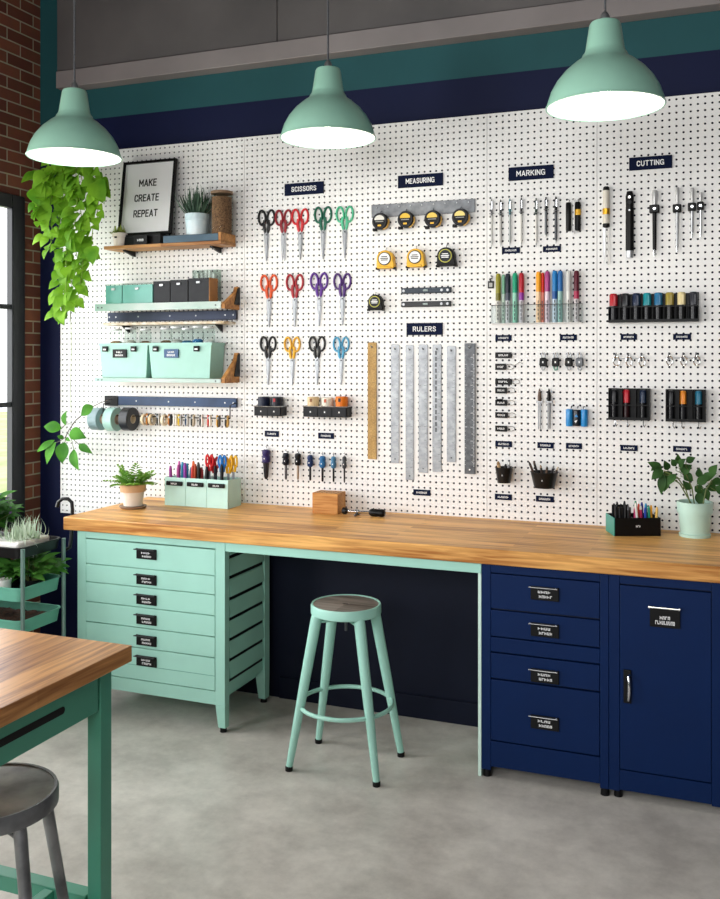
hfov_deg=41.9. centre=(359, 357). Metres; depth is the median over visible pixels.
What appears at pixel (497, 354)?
binder clip
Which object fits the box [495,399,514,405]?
binder clip
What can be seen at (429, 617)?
wall
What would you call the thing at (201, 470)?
pen
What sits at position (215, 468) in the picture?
pen
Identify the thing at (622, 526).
pen holder
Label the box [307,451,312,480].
screwdriver
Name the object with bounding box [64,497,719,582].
countertop
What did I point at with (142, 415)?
tape roll
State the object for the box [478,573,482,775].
end panel
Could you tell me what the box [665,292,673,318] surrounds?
marker
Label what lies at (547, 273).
marker
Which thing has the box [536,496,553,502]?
label tag
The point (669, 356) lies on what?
hook rail
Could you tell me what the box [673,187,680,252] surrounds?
cutter
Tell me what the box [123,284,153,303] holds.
storage bin
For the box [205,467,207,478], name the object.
pen
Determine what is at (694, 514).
potted plant
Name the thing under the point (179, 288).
storage bin
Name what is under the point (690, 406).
case
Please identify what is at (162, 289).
storage bin
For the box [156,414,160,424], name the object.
tape roll
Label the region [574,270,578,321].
marker
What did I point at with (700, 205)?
cutter
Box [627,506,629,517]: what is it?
pen
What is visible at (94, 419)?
tape roll
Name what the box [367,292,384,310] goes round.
tape measure
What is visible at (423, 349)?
ruler
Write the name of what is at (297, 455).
screwdriver
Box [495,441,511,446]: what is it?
label tag
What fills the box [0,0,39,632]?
wall
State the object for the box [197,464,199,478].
pen
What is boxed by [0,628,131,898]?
worktable
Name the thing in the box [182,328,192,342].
glass jar
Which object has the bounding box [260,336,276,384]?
scissors
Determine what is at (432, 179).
sign
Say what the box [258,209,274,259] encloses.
scissors
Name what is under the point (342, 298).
scissors
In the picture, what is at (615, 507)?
pen
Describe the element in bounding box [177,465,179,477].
pen
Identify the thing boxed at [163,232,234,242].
tray
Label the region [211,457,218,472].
scissors
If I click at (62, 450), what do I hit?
vine cutting
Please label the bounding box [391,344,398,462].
ruler
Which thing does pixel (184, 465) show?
pen
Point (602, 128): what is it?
pegboard panel
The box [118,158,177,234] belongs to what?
framed print
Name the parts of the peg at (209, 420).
arm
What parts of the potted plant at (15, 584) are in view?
pot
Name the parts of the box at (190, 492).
panel, panel, panel, panel, panel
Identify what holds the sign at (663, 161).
attached to the pegboard panel at (602, 128)
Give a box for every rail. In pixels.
[101,396,237,418]
[108,310,237,321]
[225,543,481,572]
[612,353,645,365]
[666,352,700,365]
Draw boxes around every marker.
[496,273,500,322]
[502,275,504,322]
[505,273,509,322]
[512,273,517,322]
[519,273,523,322]
[536,271,540,322]
[541,273,543,321]
[545,271,549,321]
[552,271,556,321]
[558,271,562,321]
[566,199,570,230]
[566,271,570,321]
[573,199,580,233]
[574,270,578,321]
[609,293,617,319]
[611,389,616,416]
[621,293,629,319]
[623,389,629,416]
[632,293,640,318]
[640,390,645,417]
[643,293,650,318]
[654,292,662,318]
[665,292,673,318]
[667,390,673,418]
[677,292,685,318]
[679,390,685,418]
[689,291,697,318]
[695,391,701,418]
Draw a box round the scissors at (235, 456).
[230,455,237,478]
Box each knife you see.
[262,446,269,478]
[602,186,609,264]
[626,191,633,257]
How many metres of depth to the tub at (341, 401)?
4.56 m
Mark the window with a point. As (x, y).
(15, 205)
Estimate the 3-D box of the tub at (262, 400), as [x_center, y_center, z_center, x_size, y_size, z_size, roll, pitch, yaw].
[-0.485,0.245,4.744,0.061,0.091,0.061,0,0,21]
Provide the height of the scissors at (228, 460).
0.243 m
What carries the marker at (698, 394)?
in the case at (690, 406)
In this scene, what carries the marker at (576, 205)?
attached to the pegboard panel at (492, 119)
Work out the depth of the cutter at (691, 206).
4.01 m
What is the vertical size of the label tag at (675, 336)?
0.025 m
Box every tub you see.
[258,396,269,405]
[271,397,282,405]
[307,397,318,405]
[322,397,332,405]
[335,396,347,406]
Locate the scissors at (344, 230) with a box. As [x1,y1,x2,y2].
[335,206,353,257]
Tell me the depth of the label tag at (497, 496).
4.33 m
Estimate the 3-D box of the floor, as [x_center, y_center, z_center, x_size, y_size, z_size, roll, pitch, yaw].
[-0.754,1.688,0.996,5.331,0.080,7.705,0,0,21]
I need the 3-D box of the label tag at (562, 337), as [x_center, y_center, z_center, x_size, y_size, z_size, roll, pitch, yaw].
[0.936,-0.088,4.224,0.076,0.026,0.004,0,0,21]
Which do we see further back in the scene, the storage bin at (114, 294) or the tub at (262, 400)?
the storage bin at (114, 294)
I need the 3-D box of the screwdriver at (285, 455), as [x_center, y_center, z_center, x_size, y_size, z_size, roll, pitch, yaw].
[-0.371,0.537,4.715,0.034,0.153,0.034,0,0,-27]
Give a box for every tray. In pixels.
[0,531,60,558]
[0,573,60,601]
[0,600,60,631]
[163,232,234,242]
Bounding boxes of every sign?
[285,181,323,195]
[398,173,442,187]
[407,323,442,334]
[508,164,553,180]
[629,155,671,170]
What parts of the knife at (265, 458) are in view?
handle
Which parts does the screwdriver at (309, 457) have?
handle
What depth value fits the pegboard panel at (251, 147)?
4.58 m
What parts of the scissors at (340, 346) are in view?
handle, blade, handle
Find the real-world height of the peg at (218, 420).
0.061 m
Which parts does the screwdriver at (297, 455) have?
handle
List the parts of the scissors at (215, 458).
handle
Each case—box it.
[608,388,649,426]
[666,389,705,428]
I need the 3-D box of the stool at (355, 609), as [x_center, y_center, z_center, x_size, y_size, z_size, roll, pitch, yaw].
[-0.057,1.322,3.815,0.403,0.651,0.394,0,0,21]
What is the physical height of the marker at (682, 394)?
0.129 m
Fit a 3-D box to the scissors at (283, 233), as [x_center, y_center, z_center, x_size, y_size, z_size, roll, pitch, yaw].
[-0.387,-0.615,4.734,0.096,0.260,0.023,0,0,21]
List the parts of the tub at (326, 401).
lid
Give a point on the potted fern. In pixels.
(132, 490)
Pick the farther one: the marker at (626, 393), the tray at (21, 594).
the tray at (21, 594)
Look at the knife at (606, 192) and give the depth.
4.14 m
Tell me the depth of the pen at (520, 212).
4.29 m
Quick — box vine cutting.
[37,399,109,469]
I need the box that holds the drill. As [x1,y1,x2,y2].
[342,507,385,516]
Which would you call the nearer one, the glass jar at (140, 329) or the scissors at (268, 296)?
the scissors at (268, 296)
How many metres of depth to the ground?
18.70 m
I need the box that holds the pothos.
[21,163,110,391]
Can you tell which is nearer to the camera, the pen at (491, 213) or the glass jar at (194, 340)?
the pen at (491, 213)
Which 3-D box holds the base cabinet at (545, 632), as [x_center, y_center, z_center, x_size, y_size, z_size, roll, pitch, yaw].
[0.780,1.228,3.801,0.488,0.839,0.462,0,0,21]
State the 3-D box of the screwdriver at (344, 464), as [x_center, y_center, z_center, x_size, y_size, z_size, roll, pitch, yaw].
[-0.075,0.540,4.604,0.022,0.147,0.033,0,0,21]
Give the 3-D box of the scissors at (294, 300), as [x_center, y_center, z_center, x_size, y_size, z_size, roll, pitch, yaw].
[-0.328,-0.284,4.712,0.098,0.266,0.023,0,0,21]
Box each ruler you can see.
[368,342,376,458]
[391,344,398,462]
[406,345,413,479]
[419,344,427,472]
[432,344,441,471]
[447,346,455,461]
[465,343,474,473]
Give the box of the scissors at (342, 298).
[333,273,351,324]
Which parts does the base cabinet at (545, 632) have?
post, pull, pull, pull, pull, rail, rail, drawer, drawer, drawer, drawer, rail, post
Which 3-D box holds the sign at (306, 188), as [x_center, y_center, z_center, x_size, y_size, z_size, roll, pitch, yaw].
[-0.280,-0.841,4.698,0.214,0.060,0.007,0,0,21]
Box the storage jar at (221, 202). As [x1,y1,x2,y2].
[211,190,232,234]
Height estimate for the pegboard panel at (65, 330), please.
1.995 m
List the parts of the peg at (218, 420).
arm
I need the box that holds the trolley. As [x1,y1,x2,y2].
[0,497,73,636]
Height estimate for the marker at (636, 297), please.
0.124 m
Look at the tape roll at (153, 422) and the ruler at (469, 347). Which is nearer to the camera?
the ruler at (469, 347)
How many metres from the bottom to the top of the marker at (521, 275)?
0.229 m
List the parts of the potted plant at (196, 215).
pot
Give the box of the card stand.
[133,235,147,244]
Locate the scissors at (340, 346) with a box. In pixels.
[333,337,349,384]
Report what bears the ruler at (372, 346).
hanging from the pegboard panel at (251, 147)
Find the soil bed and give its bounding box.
[0,607,46,620]
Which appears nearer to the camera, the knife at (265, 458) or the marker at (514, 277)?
the marker at (514, 277)
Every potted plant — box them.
[0,490,23,529]
[0,514,48,547]
[0,551,71,586]
[0,555,35,587]
[175,184,216,234]
[648,454,719,538]
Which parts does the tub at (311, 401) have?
lid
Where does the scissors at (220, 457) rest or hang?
in the box at (190, 492)
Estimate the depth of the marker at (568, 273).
4.20 m
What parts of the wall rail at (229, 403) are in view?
plate, rod, rod arm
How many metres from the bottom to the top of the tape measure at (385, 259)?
0.107 m
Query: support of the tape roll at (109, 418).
hanging from the wall rail at (229, 403)
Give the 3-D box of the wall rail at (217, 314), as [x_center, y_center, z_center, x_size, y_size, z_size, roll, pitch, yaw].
[-1.000,-0.217,4.972,0.790,0.049,0.021,0,0,21]
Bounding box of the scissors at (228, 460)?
[224,457,232,479]
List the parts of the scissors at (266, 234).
handle, blade, blade, handle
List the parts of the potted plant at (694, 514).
stem, pot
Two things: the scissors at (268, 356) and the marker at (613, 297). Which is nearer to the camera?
the marker at (613, 297)
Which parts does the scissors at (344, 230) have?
handle, blade, handle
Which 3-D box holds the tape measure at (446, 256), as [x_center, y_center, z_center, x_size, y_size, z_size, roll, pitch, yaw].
[0.406,-0.476,4.409,0.101,0.107,0.045,0,0,21]
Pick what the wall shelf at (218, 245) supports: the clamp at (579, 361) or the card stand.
the card stand
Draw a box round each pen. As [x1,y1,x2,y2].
[169,466,171,476]
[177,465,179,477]
[181,462,183,477]
[183,463,186,477]
[186,463,188,477]
[191,466,193,477]
[193,464,196,478]
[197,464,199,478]
[200,468,203,478]
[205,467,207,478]
[213,466,216,479]
[220,464,223,479]
[489,199,493,247]
[498,200,502,246]
[507,199,511,244]
[519,198,523,244]
[534,198,538,245]
[544,197,548,236]
[553,197,557,242]
[614,505,616,517]
[624,505,626,517]
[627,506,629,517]
[634,503,637,517]
[655,507,657,517]
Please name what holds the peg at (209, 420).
attached to the wall rail at (229, 403)
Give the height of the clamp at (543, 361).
0.084 m
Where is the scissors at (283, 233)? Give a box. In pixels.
[275,209,291,260]
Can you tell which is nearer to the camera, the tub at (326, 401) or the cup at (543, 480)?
the cup at (543, 480)
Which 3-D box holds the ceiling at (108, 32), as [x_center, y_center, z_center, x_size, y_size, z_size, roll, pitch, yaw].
[0.693,-1.940,4.309,5.049,0.724,0.080,0,0,21]
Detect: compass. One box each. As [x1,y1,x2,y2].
[536,389,542,428]
[546,389,552,428]
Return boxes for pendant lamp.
[25,0,121,166]
[280,0,375,148]
[545,0,665,121]
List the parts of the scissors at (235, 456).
handle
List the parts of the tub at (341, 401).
lid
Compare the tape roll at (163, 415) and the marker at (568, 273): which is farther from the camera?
the tape roll at (163, 415)
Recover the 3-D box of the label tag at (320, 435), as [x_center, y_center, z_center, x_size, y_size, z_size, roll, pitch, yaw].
[-0.168,0.390,4.656,0.084,0.029,0.004,0,0,21]
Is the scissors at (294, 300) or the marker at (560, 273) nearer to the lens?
the marker at (560, 273)
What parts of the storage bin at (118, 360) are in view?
label plate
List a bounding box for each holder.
[254,405,286,415]
[303,405,351,417]
[606,505,660,535]
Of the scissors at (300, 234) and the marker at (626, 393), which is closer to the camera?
the marker at (626, 393)
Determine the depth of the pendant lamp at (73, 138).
3.90 m
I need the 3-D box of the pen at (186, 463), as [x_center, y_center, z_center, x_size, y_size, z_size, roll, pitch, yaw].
[-0.881,0.641,4.793,0.017,0.200,0.023,0,0,-18]
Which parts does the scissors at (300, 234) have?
handle, blade, handle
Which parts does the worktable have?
leg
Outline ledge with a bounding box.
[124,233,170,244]
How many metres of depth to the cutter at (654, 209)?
4.07 m
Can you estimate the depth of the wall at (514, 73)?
4.60 m
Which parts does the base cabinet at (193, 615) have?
leg, pull, pull, pull, rail, drawer, drawer, drawer, drawer, drawer, drawer, rail, leg, panel, leg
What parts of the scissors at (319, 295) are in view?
handle, blade, blade, handle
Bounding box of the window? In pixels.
[0,192,24,530]
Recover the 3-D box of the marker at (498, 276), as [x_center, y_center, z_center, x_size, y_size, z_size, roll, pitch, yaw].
[0.635,-0.270,4.321,0.024,0.228,0.024,0,0,21]
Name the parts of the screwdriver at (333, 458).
handle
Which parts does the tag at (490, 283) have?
tag plate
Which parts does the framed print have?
frame, frame, frame, frame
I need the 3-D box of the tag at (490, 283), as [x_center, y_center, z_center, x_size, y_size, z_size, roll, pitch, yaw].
[0.605,-0.348,4.351,0.028,0.061,0.012,0,0,21]
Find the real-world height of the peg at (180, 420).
0.061 m
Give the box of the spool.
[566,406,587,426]
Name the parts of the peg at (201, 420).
arm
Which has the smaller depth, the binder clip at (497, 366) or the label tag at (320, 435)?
the binder clip at (497, 366)
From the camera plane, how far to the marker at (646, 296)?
4.06 m
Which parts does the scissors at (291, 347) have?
handle, blade, handle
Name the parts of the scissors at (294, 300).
handle, blade, handle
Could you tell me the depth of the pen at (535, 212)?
4.27 m
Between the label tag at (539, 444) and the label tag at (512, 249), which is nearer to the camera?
the label tag at (539, 444)
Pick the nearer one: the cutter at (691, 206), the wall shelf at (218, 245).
the cutter at (691, 206)
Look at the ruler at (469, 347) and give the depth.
4.38 m
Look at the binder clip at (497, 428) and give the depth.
4.32 m
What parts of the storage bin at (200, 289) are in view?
panel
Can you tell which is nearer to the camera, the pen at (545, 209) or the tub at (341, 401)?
the pen at (545, 209)
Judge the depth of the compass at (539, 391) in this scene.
4.26 m
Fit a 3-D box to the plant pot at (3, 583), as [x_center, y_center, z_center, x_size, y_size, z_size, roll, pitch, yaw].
[-1.615,1.046,4.270,0.066,0.078,0.066,0,0,21]
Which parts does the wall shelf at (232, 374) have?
bracket plate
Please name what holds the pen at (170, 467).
in the box at (190, 492)
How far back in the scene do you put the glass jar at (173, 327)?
4.86 m
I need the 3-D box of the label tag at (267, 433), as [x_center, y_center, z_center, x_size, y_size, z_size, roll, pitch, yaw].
[-0.447,0.389,4.765,0.079,0.030,0.004,0,0,21]
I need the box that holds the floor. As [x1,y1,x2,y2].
[0,689,719,898]
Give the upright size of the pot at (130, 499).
0.104 m
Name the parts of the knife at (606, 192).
blade, handle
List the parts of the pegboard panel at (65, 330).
mounting rail, mounting rail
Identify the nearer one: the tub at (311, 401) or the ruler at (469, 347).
the ruler at (469, 347)
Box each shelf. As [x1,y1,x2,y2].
[95,287,239,310]
[95,353,239,382]
[103,321,235,332]
[104,240,235,256]
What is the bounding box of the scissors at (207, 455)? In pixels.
[205,454,213,478]
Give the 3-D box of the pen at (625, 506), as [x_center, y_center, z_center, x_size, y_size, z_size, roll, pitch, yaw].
[1.112,0.680,3.945,0.011,0.122,0.019,0,0,40]
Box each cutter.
[649,190,659,255]
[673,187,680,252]
[688,188,695,237]
[697,192,703,238]
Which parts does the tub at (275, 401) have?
lid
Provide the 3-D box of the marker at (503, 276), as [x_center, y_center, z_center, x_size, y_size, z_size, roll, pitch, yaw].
[0.659,-0.268,4.322,0.017,0.224,0.017,0,0,21]
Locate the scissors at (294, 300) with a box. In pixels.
[286,274,303,326]
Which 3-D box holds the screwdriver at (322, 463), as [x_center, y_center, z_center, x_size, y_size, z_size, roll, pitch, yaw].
[-0.185,0.541,4.643,0.033,0.146,0.031,0,0,-27]
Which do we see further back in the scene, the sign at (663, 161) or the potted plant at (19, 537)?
the potted plant at (19, 537)
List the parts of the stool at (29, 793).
leg, seat, leg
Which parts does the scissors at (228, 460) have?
handle, handle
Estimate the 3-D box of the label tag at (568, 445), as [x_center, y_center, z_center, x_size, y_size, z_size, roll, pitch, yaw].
[0.959,0.399,4.215,0.071,0.026,0.004,0,0,21]
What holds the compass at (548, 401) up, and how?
attached to the pegboard panel at (492, 119)
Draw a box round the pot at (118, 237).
[112,232,127,245]
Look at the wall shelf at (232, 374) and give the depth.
4.80 m
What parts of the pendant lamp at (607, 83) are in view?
lamp shade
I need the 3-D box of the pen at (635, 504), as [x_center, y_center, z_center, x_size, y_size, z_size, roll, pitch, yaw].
[1.163,0.676,3.947,0.024,0.131,0.011,0,0,0]
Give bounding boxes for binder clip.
[495,352,511,357]
[495,362,522,369]
[495,379,518,384]
[495,387,514,393]
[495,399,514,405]
[495,412,514,417]
[495,426,514,431]
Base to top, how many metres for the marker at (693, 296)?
0.124 m
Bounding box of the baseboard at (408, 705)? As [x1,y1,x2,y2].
[279,676,477,726]
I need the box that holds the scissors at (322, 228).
[314,206,331,258]
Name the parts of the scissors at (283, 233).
handle, blade, blade, handle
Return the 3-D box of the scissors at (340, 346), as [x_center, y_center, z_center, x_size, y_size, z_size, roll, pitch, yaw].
[-0.094,0.018,4.620,0.088,0.239,0.022,0,0,21]
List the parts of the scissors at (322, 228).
handle, blade, blade, handle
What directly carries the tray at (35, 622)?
on the trolley
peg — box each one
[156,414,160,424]
[168,414,172,425]
[173,414,177,425]
[178,414,182,425]
[185,414,188,425]
[191,414,194,426]
[199,415,203,426]
[207,415,211,426]
[216,415,220,426]
[225,415,228,427]
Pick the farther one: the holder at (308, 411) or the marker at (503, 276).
the holder at (308, 411)
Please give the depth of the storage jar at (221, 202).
4.74 m
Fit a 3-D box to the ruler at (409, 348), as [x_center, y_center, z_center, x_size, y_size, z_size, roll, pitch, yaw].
[0.235,0.265,4.490,0.041,0.646,0.021,0,0,21]
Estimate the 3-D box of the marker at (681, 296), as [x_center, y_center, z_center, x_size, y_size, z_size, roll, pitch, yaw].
[1.376,-0.218,4.025,0.035,0.124,0.036,0,0,21]
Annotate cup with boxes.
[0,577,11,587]
[495,466,512,482]
[530,470,558,488]
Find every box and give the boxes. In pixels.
[165,475,240,508]
[196,270,216,278]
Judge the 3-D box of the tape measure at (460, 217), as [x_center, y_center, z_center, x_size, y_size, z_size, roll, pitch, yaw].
[0.470,-0.653,4.379,0.082,0.098,0.038,0,0,21]
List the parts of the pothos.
stem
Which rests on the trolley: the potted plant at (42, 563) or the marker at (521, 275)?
the potted plant at (42, 563)
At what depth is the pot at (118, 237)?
4.94 m
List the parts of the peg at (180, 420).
arm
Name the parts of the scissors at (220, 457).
handle, handle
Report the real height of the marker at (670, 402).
0.129 m
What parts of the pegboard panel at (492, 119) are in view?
mounting rail, mounting rail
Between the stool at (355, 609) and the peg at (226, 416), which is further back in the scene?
the peg at (226, 416)
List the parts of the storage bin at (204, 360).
label plate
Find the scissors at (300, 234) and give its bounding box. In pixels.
[291,208,308,259]
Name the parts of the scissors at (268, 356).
handle, blade, handle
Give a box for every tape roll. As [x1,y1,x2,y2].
[87,407,105,429]
[102,407,120,430]
[118,407,139,430]
[140,414,146,424]
[148,414,155,424]
[160,414,167,425]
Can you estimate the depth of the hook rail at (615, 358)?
4.12 m
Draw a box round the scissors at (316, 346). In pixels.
[309,336,325,384]
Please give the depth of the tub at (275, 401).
4.69 m
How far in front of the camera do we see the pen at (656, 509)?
3.94 m
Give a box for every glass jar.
[111,329,121,342]
[125,327,135,342]
[140,329,150,342]
[161,328,171,342]
[171,326,181,342]
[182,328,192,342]
[192,326,203,342]
[203,326,214,341]
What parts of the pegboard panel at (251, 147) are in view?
mounting rail, steel strip, mounting rail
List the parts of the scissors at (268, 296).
handle, blade, handle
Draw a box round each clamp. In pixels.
[539,353,546,370]
[552,352,559,370]
[565,352,572,370]
[575,352,583,370]
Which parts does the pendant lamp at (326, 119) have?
lamp shade, cord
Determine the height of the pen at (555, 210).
0.212 m
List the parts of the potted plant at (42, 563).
pot, stem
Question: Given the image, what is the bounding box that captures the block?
[312,490,344,513]
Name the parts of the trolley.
post, post, handle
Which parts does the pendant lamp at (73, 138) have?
lamp shade, cord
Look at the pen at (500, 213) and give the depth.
4.33 m
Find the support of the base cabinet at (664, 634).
on the floor
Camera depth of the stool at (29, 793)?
2.15 m
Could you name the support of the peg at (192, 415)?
attached to the wall rail at (229, 403)
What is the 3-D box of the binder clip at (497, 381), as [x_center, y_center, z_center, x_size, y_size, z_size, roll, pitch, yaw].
[0.677,0.113,4.321,0.111,0.027,0.012,0,0,21]
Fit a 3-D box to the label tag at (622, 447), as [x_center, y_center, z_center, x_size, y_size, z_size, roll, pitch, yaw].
[1.181,0.399,4.128,0.073,0.026,0.004,0,0,21]
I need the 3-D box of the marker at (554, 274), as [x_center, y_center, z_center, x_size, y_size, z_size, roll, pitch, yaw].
[0.876,-0.273,4.227,0.024,0.234,0.024,0,0,21]
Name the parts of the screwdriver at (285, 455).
handle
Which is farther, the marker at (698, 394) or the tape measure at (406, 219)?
the tape measure at (406, 219)
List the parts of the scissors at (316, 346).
handle, blade, handle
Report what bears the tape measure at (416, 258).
attached to the pegboard panel at (251, 147)
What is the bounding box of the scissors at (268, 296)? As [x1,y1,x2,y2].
[260,274,277,326]
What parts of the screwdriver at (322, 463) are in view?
handle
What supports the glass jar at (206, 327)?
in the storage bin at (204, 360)
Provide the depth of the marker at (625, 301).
4.10 m
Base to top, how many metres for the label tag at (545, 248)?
0.026 m
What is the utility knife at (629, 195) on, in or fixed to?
attached to the pegboard panel at (602, 128)
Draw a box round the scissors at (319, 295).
[310,272,328,325]
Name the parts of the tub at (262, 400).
lid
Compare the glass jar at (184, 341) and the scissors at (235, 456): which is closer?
the scissors at (235, 456)
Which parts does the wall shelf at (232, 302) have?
bracket plate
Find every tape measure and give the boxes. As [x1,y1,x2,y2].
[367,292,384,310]
[372,211,389,231]
[376,248,396,269]
[397,209,414,229]
[406,246,426,268]
[424,208,441,228]
[436,244,457,267]
[452,207,469,227]
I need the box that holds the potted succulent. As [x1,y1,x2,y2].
[109,224,127,245]
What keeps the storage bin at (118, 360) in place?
on the wall shelf at (232, 374)
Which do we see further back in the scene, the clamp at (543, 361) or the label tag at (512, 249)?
the label tag at (512, 249)
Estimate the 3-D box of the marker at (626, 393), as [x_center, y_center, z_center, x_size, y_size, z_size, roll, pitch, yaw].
[1.164,0.205,4.108,0.028,0.129,0.030,0,0,21]
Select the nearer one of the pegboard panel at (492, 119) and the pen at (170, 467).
the pegboard panel at (492, 119)
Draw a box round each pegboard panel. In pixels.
[60,137,244,513]
[245,114,486,517]
[487,109,596,524]
[597,92,719,532]
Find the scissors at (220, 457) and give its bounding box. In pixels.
[218,455,226,471]
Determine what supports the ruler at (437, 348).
hanging from the pegboard panel at (251, 147)
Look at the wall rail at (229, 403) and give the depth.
4.95 m
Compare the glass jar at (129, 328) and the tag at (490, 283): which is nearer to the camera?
the tag at (490, 283)
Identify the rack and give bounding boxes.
[491,303,582,323]
[608,293,698,322]
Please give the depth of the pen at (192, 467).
4.72 m
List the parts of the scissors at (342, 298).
handle, blade, blade, handle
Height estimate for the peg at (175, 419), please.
0.061 m
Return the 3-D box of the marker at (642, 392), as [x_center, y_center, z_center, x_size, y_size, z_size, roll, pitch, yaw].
[1.228,0.205,4.083,0.028,0.129,0.030,0,0,21]
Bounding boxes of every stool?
[0,763,68,898]
[285,594,404,787]
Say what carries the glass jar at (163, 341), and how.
in the storage bin at (204, 360)
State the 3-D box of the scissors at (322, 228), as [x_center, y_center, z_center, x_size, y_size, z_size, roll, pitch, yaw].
[-0.184,-0.616,4.655,0.097,0.263,0.023,0,0,21]
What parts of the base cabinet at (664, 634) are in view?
post, handle plate, handle, label plate, rail, rail, post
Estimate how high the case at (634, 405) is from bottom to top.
0.169 m
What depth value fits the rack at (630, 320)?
4.07 m
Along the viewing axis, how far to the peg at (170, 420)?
4.89 m
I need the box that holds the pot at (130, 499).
[122,492,143,506]
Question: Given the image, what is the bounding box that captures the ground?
[0,411,6,496]
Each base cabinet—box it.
[78,531,268,732]
[482,564,609,795]
[609,574,719,806]
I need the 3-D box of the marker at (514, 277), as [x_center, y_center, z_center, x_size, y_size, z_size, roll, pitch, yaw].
[0.708,-0.271,4.293,0.024,0.229,0.024,0,0,21]
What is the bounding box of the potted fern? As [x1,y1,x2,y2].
[103,463,157,509]
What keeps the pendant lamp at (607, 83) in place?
hanging from the ceiling
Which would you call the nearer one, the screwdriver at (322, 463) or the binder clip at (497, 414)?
the binder clip at (497, 414)
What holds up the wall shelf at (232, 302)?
attached to the pegboard panel at (65, 330)
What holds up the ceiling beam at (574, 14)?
attached to the wall at (514, 73)
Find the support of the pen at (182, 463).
in the box at (190, 492)
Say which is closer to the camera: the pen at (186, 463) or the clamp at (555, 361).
the clamp at (555, 361)
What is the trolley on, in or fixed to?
on the floor
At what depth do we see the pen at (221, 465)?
4.67 m
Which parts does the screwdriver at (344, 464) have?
handle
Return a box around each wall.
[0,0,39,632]
[40,0,719,637]
[236,555,477,702]
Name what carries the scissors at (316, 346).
attached to the pegboard panel at (251, 147)
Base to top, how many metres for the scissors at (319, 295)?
0.266 m
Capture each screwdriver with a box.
[283,450,288,479]
[295,450,300,479]
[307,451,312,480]
[319,452,325,481]
[331,453,335,481]
[342,453,346,482]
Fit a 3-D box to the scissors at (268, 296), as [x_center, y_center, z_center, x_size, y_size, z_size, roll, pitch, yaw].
[-0.463,-0.285,4.764,0.099,0.269,0.023,0,0,21]
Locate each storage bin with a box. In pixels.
[98,343,151,377]
[106,285,122,303]
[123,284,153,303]
[148,342,224,378]
[153,281,170,302]
[170,279,188,301]
[188,278,217,301]
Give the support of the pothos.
hanging from the wall at (514, 73)
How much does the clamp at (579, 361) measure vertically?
0.084 m
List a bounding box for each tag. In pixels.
[265,431,278,436]
[318,433,333,438]
[413,489,429,495]
[488,276,493,288]
[495,335,511,340]
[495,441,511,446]
[495,494,511,499]
[502,247,519,253]
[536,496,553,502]
[537,442,553,448]
[543,246,560,251]
[560,335,576,339]
[566,443,581,448]
[620,445,637,450]
[621,334,636,339]
[673,334,690,339]
[673,446,690,451]
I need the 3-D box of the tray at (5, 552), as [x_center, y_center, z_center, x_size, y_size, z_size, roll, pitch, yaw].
[-1.682,0.873,4.387,0.506,0.050,0.301,0,0,21]
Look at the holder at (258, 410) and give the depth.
4.70 m
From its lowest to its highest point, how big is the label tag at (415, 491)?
0.028 m
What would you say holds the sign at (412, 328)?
attached to the pegboard panel at (251, 147)
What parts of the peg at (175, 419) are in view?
arm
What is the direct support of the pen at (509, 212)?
attached to the pegboard panel at (492, 119)
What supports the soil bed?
in the trolley
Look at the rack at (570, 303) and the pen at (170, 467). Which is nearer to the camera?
the rack at (570, 303)
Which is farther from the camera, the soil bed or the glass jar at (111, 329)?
the glass jar at (111, 329)
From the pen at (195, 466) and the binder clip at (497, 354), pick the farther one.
the pen at (195, 466)
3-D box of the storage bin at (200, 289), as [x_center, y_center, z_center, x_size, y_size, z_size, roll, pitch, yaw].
[-0.801,-0.341,4.793,0.123,0.120,0.088,0,0,21]
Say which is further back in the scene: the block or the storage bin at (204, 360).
the storage bin at (204, 360)
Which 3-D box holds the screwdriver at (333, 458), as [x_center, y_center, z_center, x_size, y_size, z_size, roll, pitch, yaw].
[-0.128,0.541,4.622,0.032,0.145,0.026,0,0,-35]
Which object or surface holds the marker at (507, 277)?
in the rack at (570, 303)
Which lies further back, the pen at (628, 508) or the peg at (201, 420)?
the peg at (201, 420)
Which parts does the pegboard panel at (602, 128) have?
mounting rail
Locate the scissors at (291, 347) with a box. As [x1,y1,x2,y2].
[284,337,300,384]
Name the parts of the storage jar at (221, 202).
lid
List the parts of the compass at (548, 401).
leg, leg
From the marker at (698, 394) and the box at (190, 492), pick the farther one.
the box at (190, 492)
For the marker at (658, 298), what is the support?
in the rack at (630, 320)
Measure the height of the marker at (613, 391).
0.129 m
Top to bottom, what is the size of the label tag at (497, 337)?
0.027 m
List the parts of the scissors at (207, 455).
handle, handle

